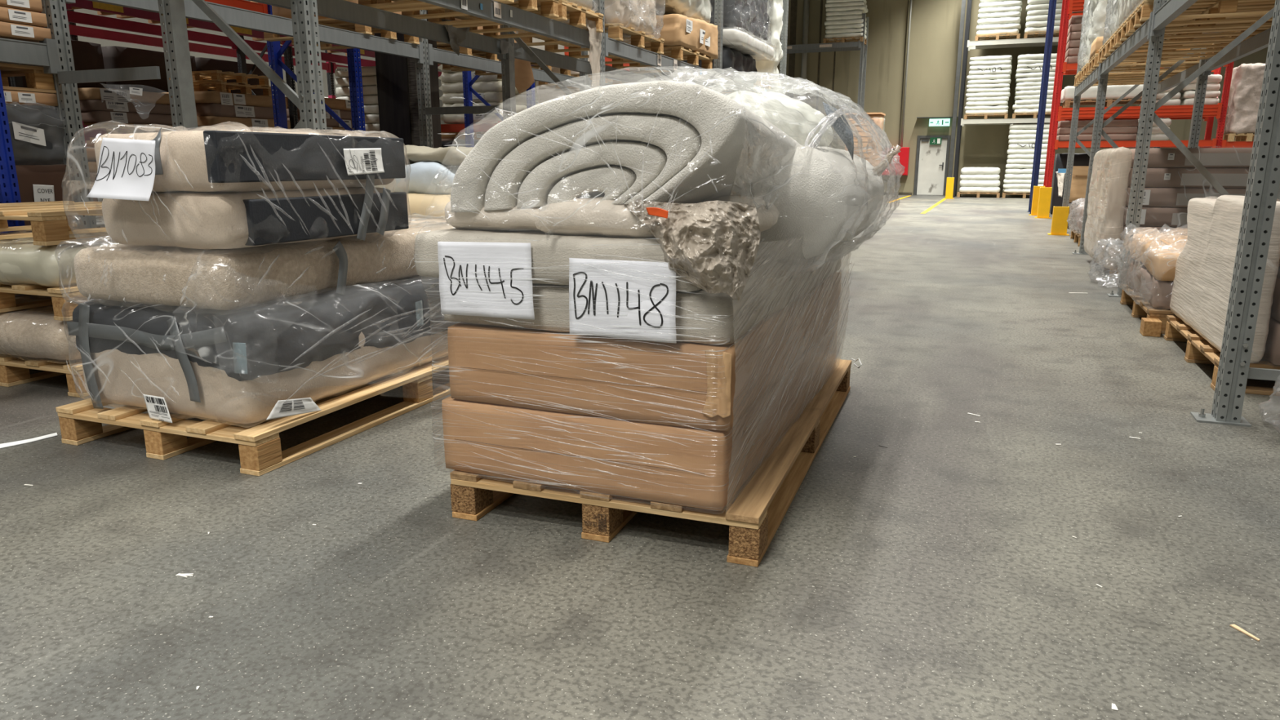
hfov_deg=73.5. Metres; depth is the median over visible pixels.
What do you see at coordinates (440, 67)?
bag
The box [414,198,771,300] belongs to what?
mattress
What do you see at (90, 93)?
carton
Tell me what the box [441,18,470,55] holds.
plastic
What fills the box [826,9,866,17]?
foam
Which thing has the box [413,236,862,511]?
film
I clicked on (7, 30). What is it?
carton
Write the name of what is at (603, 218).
seat cushion
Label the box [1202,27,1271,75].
rail
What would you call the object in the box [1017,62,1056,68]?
foam
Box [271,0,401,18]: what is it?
carton
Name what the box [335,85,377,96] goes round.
pack
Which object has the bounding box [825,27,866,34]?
foam
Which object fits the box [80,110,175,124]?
carton
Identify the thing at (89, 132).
rail
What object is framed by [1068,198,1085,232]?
load
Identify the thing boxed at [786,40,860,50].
rail
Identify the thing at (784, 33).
rack
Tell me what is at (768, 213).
seat cushion
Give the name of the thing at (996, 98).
foam
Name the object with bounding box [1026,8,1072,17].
foam
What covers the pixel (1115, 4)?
load
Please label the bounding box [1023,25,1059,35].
foam
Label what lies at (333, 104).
carton
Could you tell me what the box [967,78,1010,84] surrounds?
foam
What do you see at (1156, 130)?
foam
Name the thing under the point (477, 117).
bag
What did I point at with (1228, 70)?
rack
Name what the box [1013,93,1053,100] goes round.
foam
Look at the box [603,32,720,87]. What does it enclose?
rail
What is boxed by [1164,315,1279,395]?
wooden pallet
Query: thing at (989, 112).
foam
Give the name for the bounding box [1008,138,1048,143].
foam
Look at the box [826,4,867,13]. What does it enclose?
foam
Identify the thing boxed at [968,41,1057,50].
rail
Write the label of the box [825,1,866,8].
foam
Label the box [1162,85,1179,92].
foam
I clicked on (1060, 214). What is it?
guard
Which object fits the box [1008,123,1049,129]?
foam
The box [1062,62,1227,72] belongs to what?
rail
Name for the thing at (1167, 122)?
foam
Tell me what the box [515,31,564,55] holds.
wrapped bundle
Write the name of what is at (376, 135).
carton
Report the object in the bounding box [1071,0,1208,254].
rack
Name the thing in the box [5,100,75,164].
wrapped bundle
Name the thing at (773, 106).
cushion
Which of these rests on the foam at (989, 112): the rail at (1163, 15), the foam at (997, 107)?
the foam at (997, 107)
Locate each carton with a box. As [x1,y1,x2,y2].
[0,0,42,12]
[0,6,47,26]
[0,21,51,42]
[0,90,57,106]
[15,164,85,232]
[44,99,174,115]
[62,160,97,172]
[77,87,173,105]
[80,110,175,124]
[84,122,173,133]
[85,147,96,160]
[86,137,97,147]
[88,184,103,201]
[89,172,97,184]
[95,215,104,224]
[97,223,105,227]
[162,90,287,108]
[195,103,287,119]
[196,115,290,131]
[198,128,244,130]
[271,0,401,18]
[284,97,359,110]
[285,107,351,119]
[287,117,352,128]
[288,126,352,135]
[364,133,380,137]
[436,17,516,54]
[440,132,485,139]
[441,138,479,141]
[441,322,837,511]
[447,271,840,431]
[623,13,718,58]
[844,112,885,167]
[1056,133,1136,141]
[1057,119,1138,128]
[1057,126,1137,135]
[1064,48,1079,60]
[1064,56,1078,63]
[1065,40,1079,53]
[1066,23,1081,37]
[1066,31,1080,44]
[1066,202,1084,228]
[1067,14,1083,29]
[1067,165,1090,202]
[1089,36,1190,59]
[1118,244,1138,263]
[1120,225,1187,244]
[1123,206,1187,226]
[1125,186,1246,207]
[1128,167,1248,187]
[1130,147,1252,168]
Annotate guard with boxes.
[945,177,954,199]
[1028,186,1044,215]
[1034,186,1052,218]
[1047,206,1069,235]
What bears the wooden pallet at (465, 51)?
on the rail at (435, 55)
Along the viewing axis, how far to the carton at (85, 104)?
11.36 m
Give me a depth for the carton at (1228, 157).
7.84 m
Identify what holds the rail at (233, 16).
attached to the rack at (423, 79)
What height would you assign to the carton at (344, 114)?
0.184 m
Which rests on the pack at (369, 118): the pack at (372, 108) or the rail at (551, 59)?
the pack at (372, 108)
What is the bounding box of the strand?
[586,19,602,88]
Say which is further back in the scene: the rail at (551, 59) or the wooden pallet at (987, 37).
the wooden pallet at (987, 37)
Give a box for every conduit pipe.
[800,0,809,102]
[900,0,912,146]
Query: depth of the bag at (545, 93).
13.61 m
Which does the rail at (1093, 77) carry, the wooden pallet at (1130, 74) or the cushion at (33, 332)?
the wooden pallet at (1130, 74)
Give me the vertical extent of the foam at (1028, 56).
0.182 m
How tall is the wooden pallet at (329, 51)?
0.150 m
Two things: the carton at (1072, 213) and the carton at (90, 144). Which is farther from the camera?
the carton at (1072, 213)
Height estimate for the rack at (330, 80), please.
4.394 m
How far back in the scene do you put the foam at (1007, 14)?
26.72 m
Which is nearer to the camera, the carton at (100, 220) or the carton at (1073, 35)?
the carton at (100, 220)
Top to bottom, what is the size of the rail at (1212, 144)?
0.190 m
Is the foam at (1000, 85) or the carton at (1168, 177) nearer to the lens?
the carton at (1168, 177)
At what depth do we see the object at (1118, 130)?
17.27 m
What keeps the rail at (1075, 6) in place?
attached to the rack at (1064, 18)
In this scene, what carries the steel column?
on the floor
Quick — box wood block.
[1139,317,1162,337]
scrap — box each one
[175,573,193,577]
[499,40,521,54]
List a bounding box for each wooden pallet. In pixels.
[0,62,56,93]
[0,200,111,245]
[0,282,91,320]
[0,354,89,397]
[55,355,450,475]
[66,6,116,15]
[115,14,194,27]
[168,70,269,86]
[193,81,271,96]
[252,37,281,44]
[263,17,419,50]
[327,49,346,55]
[344,0,430,8]
[377,0,559,25]
[436,42,498,70]
[441,132,484,137]
[444,0,604,38]
[449,359,851,567]
[451,59,570,79]
[517,22,664,58]
[538,73,627,88]
[604,45,713,73]
[706,75,779,93]
[822,36,866,44]
[956,191,999,197]
[964,113,1008,119]
[974,33,1020,40]
[1001,192,1030,198]
[1012,112,1050,118]
[1023,31,1059,38]
[1062,98,1141,107]
[1070,227,1080,246]
[1073,70,1168,86]
[1080,60,1185,79]
[1087,51,1200,72]
[1093,260,1120,279]
[1097,42,1222,63]
[1105,30,1245,55]
[1115,10,1271,45]
[1120,284,1175,333]
[1127,0,1275,33]
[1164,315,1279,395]
[1222,133,1254,141]
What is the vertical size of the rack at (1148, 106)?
6.000 m
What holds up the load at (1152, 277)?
on the wooden pallet at (1142, 308)
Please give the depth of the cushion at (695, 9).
10.01 m
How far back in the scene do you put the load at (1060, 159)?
18.54 m
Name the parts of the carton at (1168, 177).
printed panel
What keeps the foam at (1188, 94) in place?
on the foam at (1189, 101)
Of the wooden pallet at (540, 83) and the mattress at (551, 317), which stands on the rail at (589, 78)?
the wooden pallet at (540, 83)
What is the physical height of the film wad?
0.473 m
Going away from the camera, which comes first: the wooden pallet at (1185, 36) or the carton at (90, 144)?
the wooden pallet at (1185, 36)
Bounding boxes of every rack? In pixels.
[0,71,26,296]
[7,3,87,167]
[40,0,160,228]
[66,9,78,40]
[157,0,327,133]
[235,35,298,131]
[266,4,365,136]
[324,49,335,98]
[415,9,498,147]
[462,71,535,146]
[500,0,604,120]
[525,0,1267,196]
[579,46,588,89]
[645,0,723,93]
[724,0,788,94]
[857,13,869,112]
[952,0,972,196]
[1026,0,1056,214]
[1043,0,1070,186]
[1062,0,1138,232]
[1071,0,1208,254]
[1106,0,1279,297]
[1190,0,1279,426]
[1204,61,1234,147]
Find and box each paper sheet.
[32,184,54,201]
[86,137,155,200]
[337,66,348,71]
[437,241,534,319]
[568,257,676,343]
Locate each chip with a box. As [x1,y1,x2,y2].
[1111,702,1118,710]
[1229,624,1259,640]
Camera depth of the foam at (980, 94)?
27.32 m
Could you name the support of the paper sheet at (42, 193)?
attached to the carton at (56, 175)
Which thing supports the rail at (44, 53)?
attached to the rack at (65, 80)
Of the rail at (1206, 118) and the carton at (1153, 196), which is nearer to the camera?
the carton at (1153, 196)
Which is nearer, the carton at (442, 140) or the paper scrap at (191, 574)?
the paper scrap at (191, 574)
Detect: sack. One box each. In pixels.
[373,161,459,194]
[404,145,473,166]
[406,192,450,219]
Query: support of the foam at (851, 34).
on the wooden pallet at (843, 40)
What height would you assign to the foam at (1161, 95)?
0.166 m
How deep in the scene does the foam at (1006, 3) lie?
26.66 m
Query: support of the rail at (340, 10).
attached to the rack at (508, 70)
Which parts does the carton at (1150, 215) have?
printed panel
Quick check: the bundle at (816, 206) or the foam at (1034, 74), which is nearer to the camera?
the bundle at (816, 206)
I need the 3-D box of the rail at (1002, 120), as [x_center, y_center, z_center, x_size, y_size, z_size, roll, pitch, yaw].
[12.762,-7.490,26.806,5.120,0.210,0.076,5,14,21]
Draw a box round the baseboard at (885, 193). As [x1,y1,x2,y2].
[884,191,911,195]
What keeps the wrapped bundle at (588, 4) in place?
on the wooden pallet at (577, 15)
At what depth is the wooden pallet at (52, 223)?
4.13 m
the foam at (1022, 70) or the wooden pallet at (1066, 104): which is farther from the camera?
the foam at (1022, 70)
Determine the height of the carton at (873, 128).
2.532 m
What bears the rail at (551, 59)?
attached to the rack at (508, 70)
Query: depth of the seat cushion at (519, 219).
2.52 m
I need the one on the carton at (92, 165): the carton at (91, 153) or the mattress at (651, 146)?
the carton at (91, 153)
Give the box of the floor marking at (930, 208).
[920,198,946,213]
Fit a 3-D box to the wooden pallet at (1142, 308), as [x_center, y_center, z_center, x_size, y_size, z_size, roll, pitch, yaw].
[4.085,-0.352,6.103,1.007,0.151,1.352,5,14,21]
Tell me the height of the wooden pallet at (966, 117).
0.150 m
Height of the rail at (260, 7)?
0.190 m
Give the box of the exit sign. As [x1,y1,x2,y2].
[916,116,958,126]
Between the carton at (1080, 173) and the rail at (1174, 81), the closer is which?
the rail at (1174, 81)
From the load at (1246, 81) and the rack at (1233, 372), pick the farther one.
the load at (1246, 81)
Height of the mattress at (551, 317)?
0.157 m
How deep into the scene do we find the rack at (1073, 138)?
13.53 m
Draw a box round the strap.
[0,432,57,448]
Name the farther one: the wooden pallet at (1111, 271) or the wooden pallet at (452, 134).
the wooden pallet at (452, 134)
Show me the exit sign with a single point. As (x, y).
(939, 122)
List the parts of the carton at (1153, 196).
printed panel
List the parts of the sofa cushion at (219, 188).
black panel, black panel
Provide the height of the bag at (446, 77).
0.193 m
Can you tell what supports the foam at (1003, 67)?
on the foam at (997, 71)
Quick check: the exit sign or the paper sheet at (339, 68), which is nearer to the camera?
the paper sheet at (339, 68)
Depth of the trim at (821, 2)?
30.33 m
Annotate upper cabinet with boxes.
[880,146,910,175]
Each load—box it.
[0,40,106,106]
[101,45,196,93]
[195,57,266,95]
[1049,153,1091,213]
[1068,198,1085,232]
[1080,0,1125,72]
[1104,0,1173,40]
[1116,228,1187,309]
[1169,195,1279,364]
[1223,62,1265,134]
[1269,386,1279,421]
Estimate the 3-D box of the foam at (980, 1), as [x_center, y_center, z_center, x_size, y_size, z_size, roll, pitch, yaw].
[11.370,-11.331,26.989,1.250,0.221,0.872,5,14,21]
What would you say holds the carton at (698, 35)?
on the wooden pallet at (677, 52)
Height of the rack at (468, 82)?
6.000 m
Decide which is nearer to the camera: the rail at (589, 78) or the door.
the rail at (589, 78)
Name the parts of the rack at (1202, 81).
plate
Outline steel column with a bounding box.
[373,10,441,147]
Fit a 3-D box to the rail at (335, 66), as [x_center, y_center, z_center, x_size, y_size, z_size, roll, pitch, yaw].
[-5.833,-6.565,19.791,0.066,0.210,3.600,5,14,21]
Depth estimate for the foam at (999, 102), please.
27.39 m
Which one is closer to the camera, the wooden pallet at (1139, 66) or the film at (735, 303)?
the film at (735, 303)
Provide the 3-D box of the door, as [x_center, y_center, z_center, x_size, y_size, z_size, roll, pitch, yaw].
[10.129,-6.742,29.735,1.080,2.020,0.276,5,14,21]
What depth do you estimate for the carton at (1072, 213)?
14.58 m
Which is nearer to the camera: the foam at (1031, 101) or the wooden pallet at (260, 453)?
the wooden pallet at (260, 453)
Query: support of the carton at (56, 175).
on the carton
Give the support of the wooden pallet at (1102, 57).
on the rail at (1139, 37)
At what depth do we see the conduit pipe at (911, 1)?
29.24 m
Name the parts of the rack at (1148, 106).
plate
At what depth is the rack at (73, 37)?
13.06 m
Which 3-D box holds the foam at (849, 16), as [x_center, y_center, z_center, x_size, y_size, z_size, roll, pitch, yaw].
[6.934,-11.450,28.806,1.254,0.174,0.866,5,14,21]
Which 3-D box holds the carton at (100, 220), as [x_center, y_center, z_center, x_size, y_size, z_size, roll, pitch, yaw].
[-4.562,-1.229,7.148,1.018,0.130,1.307,5,14,21]
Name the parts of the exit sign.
sign panel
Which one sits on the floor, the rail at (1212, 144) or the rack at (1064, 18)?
the rack at (1064, 18)
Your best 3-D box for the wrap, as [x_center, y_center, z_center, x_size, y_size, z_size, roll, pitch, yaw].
[5.138,-1.417,7.906,1.240,1.080,0.026,5,14,21]
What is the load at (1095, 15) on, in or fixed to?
on the wooden pallet at (1130, 74)
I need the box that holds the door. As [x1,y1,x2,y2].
[913,135,951,195]
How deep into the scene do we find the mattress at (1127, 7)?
8.04 m
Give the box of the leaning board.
[514,58,534,93]
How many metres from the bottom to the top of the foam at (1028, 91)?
0.179 m
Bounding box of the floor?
[0,195,1279,719]
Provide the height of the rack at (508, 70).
6.000 m
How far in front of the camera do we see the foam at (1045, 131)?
27.13 m
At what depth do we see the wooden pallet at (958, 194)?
28.01 m
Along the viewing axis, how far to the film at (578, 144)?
2.29 m
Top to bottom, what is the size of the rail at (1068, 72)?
0.190 m
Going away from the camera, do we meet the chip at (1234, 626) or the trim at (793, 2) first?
the chip at (1234, 626)
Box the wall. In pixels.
[74,0,444,124]
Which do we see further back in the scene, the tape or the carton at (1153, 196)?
the tape
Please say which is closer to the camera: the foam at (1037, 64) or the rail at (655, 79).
the rail at (655, 79)
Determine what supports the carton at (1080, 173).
on the carton
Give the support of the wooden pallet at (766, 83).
on the rail at (726, 81)
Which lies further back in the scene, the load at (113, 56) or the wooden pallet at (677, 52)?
the load at (113, 56)
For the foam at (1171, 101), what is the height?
0.172 m
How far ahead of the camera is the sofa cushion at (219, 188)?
3.08 m
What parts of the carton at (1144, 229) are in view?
printed panel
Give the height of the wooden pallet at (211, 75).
0.151 m
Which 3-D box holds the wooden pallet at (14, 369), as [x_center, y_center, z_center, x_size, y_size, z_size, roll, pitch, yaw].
[-3.045,-0.038,4.740,1.152,0.151,0.957,5,14,21]
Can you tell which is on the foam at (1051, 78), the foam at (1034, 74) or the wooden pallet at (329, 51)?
the foam at (1034, 74)
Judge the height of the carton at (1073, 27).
0.160 m
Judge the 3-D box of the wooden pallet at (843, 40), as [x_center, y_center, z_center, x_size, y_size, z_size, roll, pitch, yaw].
[6.931,-10.757,28.966,1.300,0.150,0.950,5,14,21]
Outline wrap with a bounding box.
[1177,146,1219,226]
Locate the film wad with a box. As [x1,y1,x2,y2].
[1093,262,1120,281]
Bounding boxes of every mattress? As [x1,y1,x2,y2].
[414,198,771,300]
[443,244,841,344]
[450,80,801,212]
[722,28,773,60]
[1060,84,1159,102]
[1118,0,1143,26]
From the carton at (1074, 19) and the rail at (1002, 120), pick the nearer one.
the carton at (1074, 19)
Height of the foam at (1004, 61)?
0.172 m
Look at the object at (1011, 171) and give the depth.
27.41 m
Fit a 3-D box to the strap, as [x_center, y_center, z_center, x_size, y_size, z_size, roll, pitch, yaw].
[-2.509,0.335,3.442,0.073,0.002,0.305,11,17,41]
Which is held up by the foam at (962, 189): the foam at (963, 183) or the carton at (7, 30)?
the foam at (963, 183)
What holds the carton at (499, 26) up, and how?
on the wooden pallet at (465, 51)
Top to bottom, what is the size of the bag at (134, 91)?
0.314 m
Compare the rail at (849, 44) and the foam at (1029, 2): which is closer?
the foam at (1029, 2)
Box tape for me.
[1056,171,1065,196]
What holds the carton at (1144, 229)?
on the carton at (1122, 246)
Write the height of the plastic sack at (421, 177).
0.237 m
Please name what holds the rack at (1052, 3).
on the floor
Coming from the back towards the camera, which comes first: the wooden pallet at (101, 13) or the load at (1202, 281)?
the wooden pallet at (101, 13)
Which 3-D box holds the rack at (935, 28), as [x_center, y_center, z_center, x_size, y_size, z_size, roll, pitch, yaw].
[6.964,-10.154,30.336,29.000,8.400,0.250,5,14,21]
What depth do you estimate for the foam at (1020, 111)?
26.99 m
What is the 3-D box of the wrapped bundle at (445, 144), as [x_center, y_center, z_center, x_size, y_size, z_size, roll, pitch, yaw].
[-2.710,-3.334,13.533,1.125,0.271,0.542,5,14,21]
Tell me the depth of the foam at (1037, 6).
26.27 m
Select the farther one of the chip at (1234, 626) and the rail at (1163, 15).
the rail at (1163, 15)
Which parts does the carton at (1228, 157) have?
printed panel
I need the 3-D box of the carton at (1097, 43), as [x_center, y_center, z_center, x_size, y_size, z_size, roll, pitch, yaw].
[6.121,-3.847,10.521,1.005,0.209,0.709,5,14,21]
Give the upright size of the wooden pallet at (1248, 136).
0.150 m
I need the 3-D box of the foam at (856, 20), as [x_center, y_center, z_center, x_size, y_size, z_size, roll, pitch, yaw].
[6.916,-11.314,28.842,1.316,0.178,0.871,5,14,21]
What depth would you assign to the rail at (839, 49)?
29.73 m
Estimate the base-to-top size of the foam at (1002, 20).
0.226 m
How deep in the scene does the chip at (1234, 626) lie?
2.06 m
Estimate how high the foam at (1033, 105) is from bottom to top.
0.169 m
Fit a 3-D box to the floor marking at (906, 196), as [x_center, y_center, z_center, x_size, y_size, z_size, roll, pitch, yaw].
[8.175,-5.066,26.934,0.190,0.001,5.902,5,14,21]
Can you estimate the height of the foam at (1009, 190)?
0.177 m
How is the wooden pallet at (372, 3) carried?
on the rail at (493, 11)
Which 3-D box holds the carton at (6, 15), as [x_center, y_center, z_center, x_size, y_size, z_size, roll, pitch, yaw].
[-4.235,-2.000,4.932,0.984,0.080,0.992,5,14,21]
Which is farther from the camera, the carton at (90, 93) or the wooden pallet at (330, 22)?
the carton at (90, 93)
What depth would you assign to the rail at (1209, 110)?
16.89 m
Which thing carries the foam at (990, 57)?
on the foam at (1004, 61)
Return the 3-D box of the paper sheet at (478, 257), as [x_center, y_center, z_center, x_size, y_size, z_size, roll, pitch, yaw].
[-0.449,-0.232,2.483,0.318,0.222,0.010,5,14,21]
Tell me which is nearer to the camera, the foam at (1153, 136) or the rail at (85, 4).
the rail at (85, 4)
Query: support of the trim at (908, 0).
attached to the rack at (935, 28)
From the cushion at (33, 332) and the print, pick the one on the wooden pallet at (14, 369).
the cushion at (33, 332)
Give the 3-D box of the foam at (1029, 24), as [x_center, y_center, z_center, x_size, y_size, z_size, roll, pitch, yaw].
[12.693,-10.415,26.648,1.325,0.211,0.868,5,14,21]
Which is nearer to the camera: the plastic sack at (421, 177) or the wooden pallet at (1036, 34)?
the plastic sack at (421, 177)
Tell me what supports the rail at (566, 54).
attached to the rack at (468, 82)
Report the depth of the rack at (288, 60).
14.14 m
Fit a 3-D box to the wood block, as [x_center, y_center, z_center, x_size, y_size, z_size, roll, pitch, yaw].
[3.350,-0.215,5.621,0.100,0.100,0.140,5,14,21]
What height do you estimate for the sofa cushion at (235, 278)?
0.274 m
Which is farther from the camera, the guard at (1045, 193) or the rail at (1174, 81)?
the guard at (1045, 193)
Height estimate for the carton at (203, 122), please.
0.200 m
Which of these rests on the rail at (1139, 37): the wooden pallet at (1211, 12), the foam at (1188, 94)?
the wooden pallet at (1211, 12)
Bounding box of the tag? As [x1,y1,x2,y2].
[1057,168,1066,173]
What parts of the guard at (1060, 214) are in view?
plate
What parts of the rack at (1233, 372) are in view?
plate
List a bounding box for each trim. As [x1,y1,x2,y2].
[787,0,797,98]
[816,0,822,110]
[829,51,835,147]
[895,0,908,192]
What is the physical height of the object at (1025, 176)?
0.199 m
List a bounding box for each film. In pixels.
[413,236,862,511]
[453,67,848,209]
[701,72,901,277]
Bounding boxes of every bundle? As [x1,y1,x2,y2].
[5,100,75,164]
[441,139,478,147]
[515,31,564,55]
[557,0,662,40]
[565,0,597,11]
[660,46,757,87]
[709,0,770,42]
[731,146,884,260]
[751,0,783,93]
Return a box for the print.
[149,410,167,417]
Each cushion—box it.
[0,294,97,359]
[57,214,454,310]
[66,125,408,248]
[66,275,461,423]
[444,200,542,231]
[534,196,694,238]
[654,0,711,22]
[693,195,779,231]
[726,90,853,159]
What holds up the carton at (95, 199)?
on the carton at (100, 220)
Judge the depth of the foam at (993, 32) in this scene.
26.87 m
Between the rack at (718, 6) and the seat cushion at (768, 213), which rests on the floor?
the rack at (718, 6)
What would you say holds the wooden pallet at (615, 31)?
on the rail at (612, 46)
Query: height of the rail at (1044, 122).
0.210 m
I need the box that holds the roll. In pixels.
[1083,146,1132,269]
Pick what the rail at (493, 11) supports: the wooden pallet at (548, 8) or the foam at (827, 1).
the wooden pallet at (548, 8)
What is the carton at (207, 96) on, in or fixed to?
on the carton at (202, 109)
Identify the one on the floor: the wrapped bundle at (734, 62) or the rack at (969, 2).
the rack at (969, 2)
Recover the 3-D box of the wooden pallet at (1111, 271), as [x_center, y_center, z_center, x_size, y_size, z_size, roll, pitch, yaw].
[5.426,-0.974,8.812,1.206,0.151,1.502,5,14,21]
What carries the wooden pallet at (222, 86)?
on the carton at (207, 96)
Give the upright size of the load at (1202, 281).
0.801 m
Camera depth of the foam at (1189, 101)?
16.69 m
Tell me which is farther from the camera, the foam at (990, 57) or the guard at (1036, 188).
the foam at (990, 57)
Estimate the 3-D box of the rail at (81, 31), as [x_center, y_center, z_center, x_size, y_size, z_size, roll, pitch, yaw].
[-8.621,-5.024,13.084,0.066,0.210,3.650,5,14,21]
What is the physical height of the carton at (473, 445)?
0.239 m
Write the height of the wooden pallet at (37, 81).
0.151 m
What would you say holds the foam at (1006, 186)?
on the foam at (1009, 190)
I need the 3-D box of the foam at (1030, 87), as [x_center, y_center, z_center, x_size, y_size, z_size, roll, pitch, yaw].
[12.555,-8.581,27.128,1.257,0.162,0.872,5,14,21]
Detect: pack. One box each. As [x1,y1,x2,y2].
[0,228,119,286]
[334,66,376,77]
[335,75,377,87]
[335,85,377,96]
[337,95,377,105]
[359,104,378,115]
[359,114,379,124]
[360,123,380,133]
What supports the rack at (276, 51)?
on the floor
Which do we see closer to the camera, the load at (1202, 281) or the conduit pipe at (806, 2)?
the load at (1202, 281)
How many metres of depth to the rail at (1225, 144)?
16.41 m
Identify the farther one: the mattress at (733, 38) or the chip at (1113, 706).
the mattress at (733, 38)
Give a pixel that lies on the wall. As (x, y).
(103, 42)
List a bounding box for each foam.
[824,18,866,26]
[824,32,866,40]
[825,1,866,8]
[825,23,866,29]
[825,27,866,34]
[826,0,866,4]
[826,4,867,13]
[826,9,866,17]
[826,14,866,21]
[959,186,999,193]
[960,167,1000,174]
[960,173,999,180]
[960,179,999,186]
[964,105,1008,111]
[964,109,1008,115]
[965,91,1010,97]
[965,100,1008,106]
[966,73,1010,80]
[966,83,1009,88]
[966,87,1009,93]
[966,96,1008,102]
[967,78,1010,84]
[968,55,1012,62]
[968,59,1011,66]
[968,64,1012,71]
[968,69,1011,75]
[976,23,1021,31]
[976,28,1018,38]
[977,5,1022,13]
[977,11,1021,19]
[977,17,1020,25]
[978,0,1022,9]
[979,0,1022,3]
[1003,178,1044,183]
[1003,183,1043,189]
[1003,188,1030,193]
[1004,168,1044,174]
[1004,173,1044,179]
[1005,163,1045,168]
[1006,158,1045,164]
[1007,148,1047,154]
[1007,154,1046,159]
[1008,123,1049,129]
[1008,128,1048,134]
[1008,133,1048,139]
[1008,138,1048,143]
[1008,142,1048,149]
[1012,103,1051,110]
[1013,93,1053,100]
[1013,107,1051,114]
[1014,85,1053,91]
[1014,89,1053,96]
[1014,98,1052,104]
[1015,71,1055,79]
[1015,75,1054,83]
[1015,80,1053,87]
[1016,66,1055,73]
[1017,53,1057,61]
[1017,58,1056,65]
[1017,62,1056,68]
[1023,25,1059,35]
[1025,13,1061,23]
[1025,19,1069,28]
[1026,0,1062,5]
[1026,3,1062,13]
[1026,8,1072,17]
[1136,126,1169,133]
[1136,133,1168,140]
[1137,118,1171,126]
[1138,98,1181,106]
[1155,92,1181,99]
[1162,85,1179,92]
[1178,90,1220,100]
[1179,83,1220,93]
[1179,97,1219,105]
[1189,74,1222,84]
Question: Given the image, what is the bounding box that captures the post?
[947,0,965,177]
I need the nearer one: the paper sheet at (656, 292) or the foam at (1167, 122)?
the paper sheet at (656, 292)
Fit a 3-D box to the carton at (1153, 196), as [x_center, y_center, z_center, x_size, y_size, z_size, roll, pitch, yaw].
[5.427,-1.641,8.546,1.182,0.181,1.407,5,14,21]
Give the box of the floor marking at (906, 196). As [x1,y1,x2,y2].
[888,195,909,202]
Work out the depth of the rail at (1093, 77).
11.67 m
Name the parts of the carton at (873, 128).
board lid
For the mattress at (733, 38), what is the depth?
12.01 m
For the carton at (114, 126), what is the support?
on the carton at (90, 144)
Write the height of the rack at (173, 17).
6.000 m
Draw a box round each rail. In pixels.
[0,37,60,74]
[38,10,237,49]
[40,24,165,47]
[62,0,423,63]
[66,0,287,44]
[83,124,130,140]
[188,42,331,72]
[204,0,267,13]
[244,39,375,66]
[248,0,506,59]
[292,44,375,57]
[331,62,347,73]
[417,0,601,54]
[423,43,586,91]
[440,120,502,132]
[506,39,648,83]
[564,45,629,71]
[588,77,613,88]
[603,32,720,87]
[649,76,728,95]
[720,71,784,94]
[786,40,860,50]
[786,44,864,53]
[960,117,1058,125]
[961,122,1049,126]
[967,36,1058,47]
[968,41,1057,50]
[1053,138,1217,149]
[1057,102,1222,121]
[1057,139,1204,148]
[1060,116,1208,120]
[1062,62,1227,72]
[1062,69,1214,75]
[1068,0,1084,14]
[1068,13,1083,20]
[1073,63,1100,99]
[1098,11,1153,79]
[1150,0,1197,36]
[1156,62,1206,93]
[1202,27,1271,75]
[1221,139,1253,147]
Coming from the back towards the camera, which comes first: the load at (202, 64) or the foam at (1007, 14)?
the foam at (1007, 14)
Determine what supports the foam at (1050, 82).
on the foam at (1030, 87)
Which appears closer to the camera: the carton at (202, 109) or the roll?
the roll
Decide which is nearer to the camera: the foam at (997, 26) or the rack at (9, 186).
the rack at (9, 186)
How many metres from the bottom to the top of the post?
6.800 m
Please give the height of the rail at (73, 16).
0.210 m
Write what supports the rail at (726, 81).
attached to the rack at (718, 6)
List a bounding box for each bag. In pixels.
[114,87,149,114]
[437,64,462,72]
[438,71,503,83]
[439,80,526,94]
[439,91,526,105]
[440,112,502,124]
[442,102,526,113]
[536,46,589,103]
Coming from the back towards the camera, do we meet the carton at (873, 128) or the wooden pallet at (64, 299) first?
the carton at (873, 128)
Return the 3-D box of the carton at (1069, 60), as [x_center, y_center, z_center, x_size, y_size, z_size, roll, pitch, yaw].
[9.169,-6.111,17.589,0.802,0.161,1.006,5,14,21]

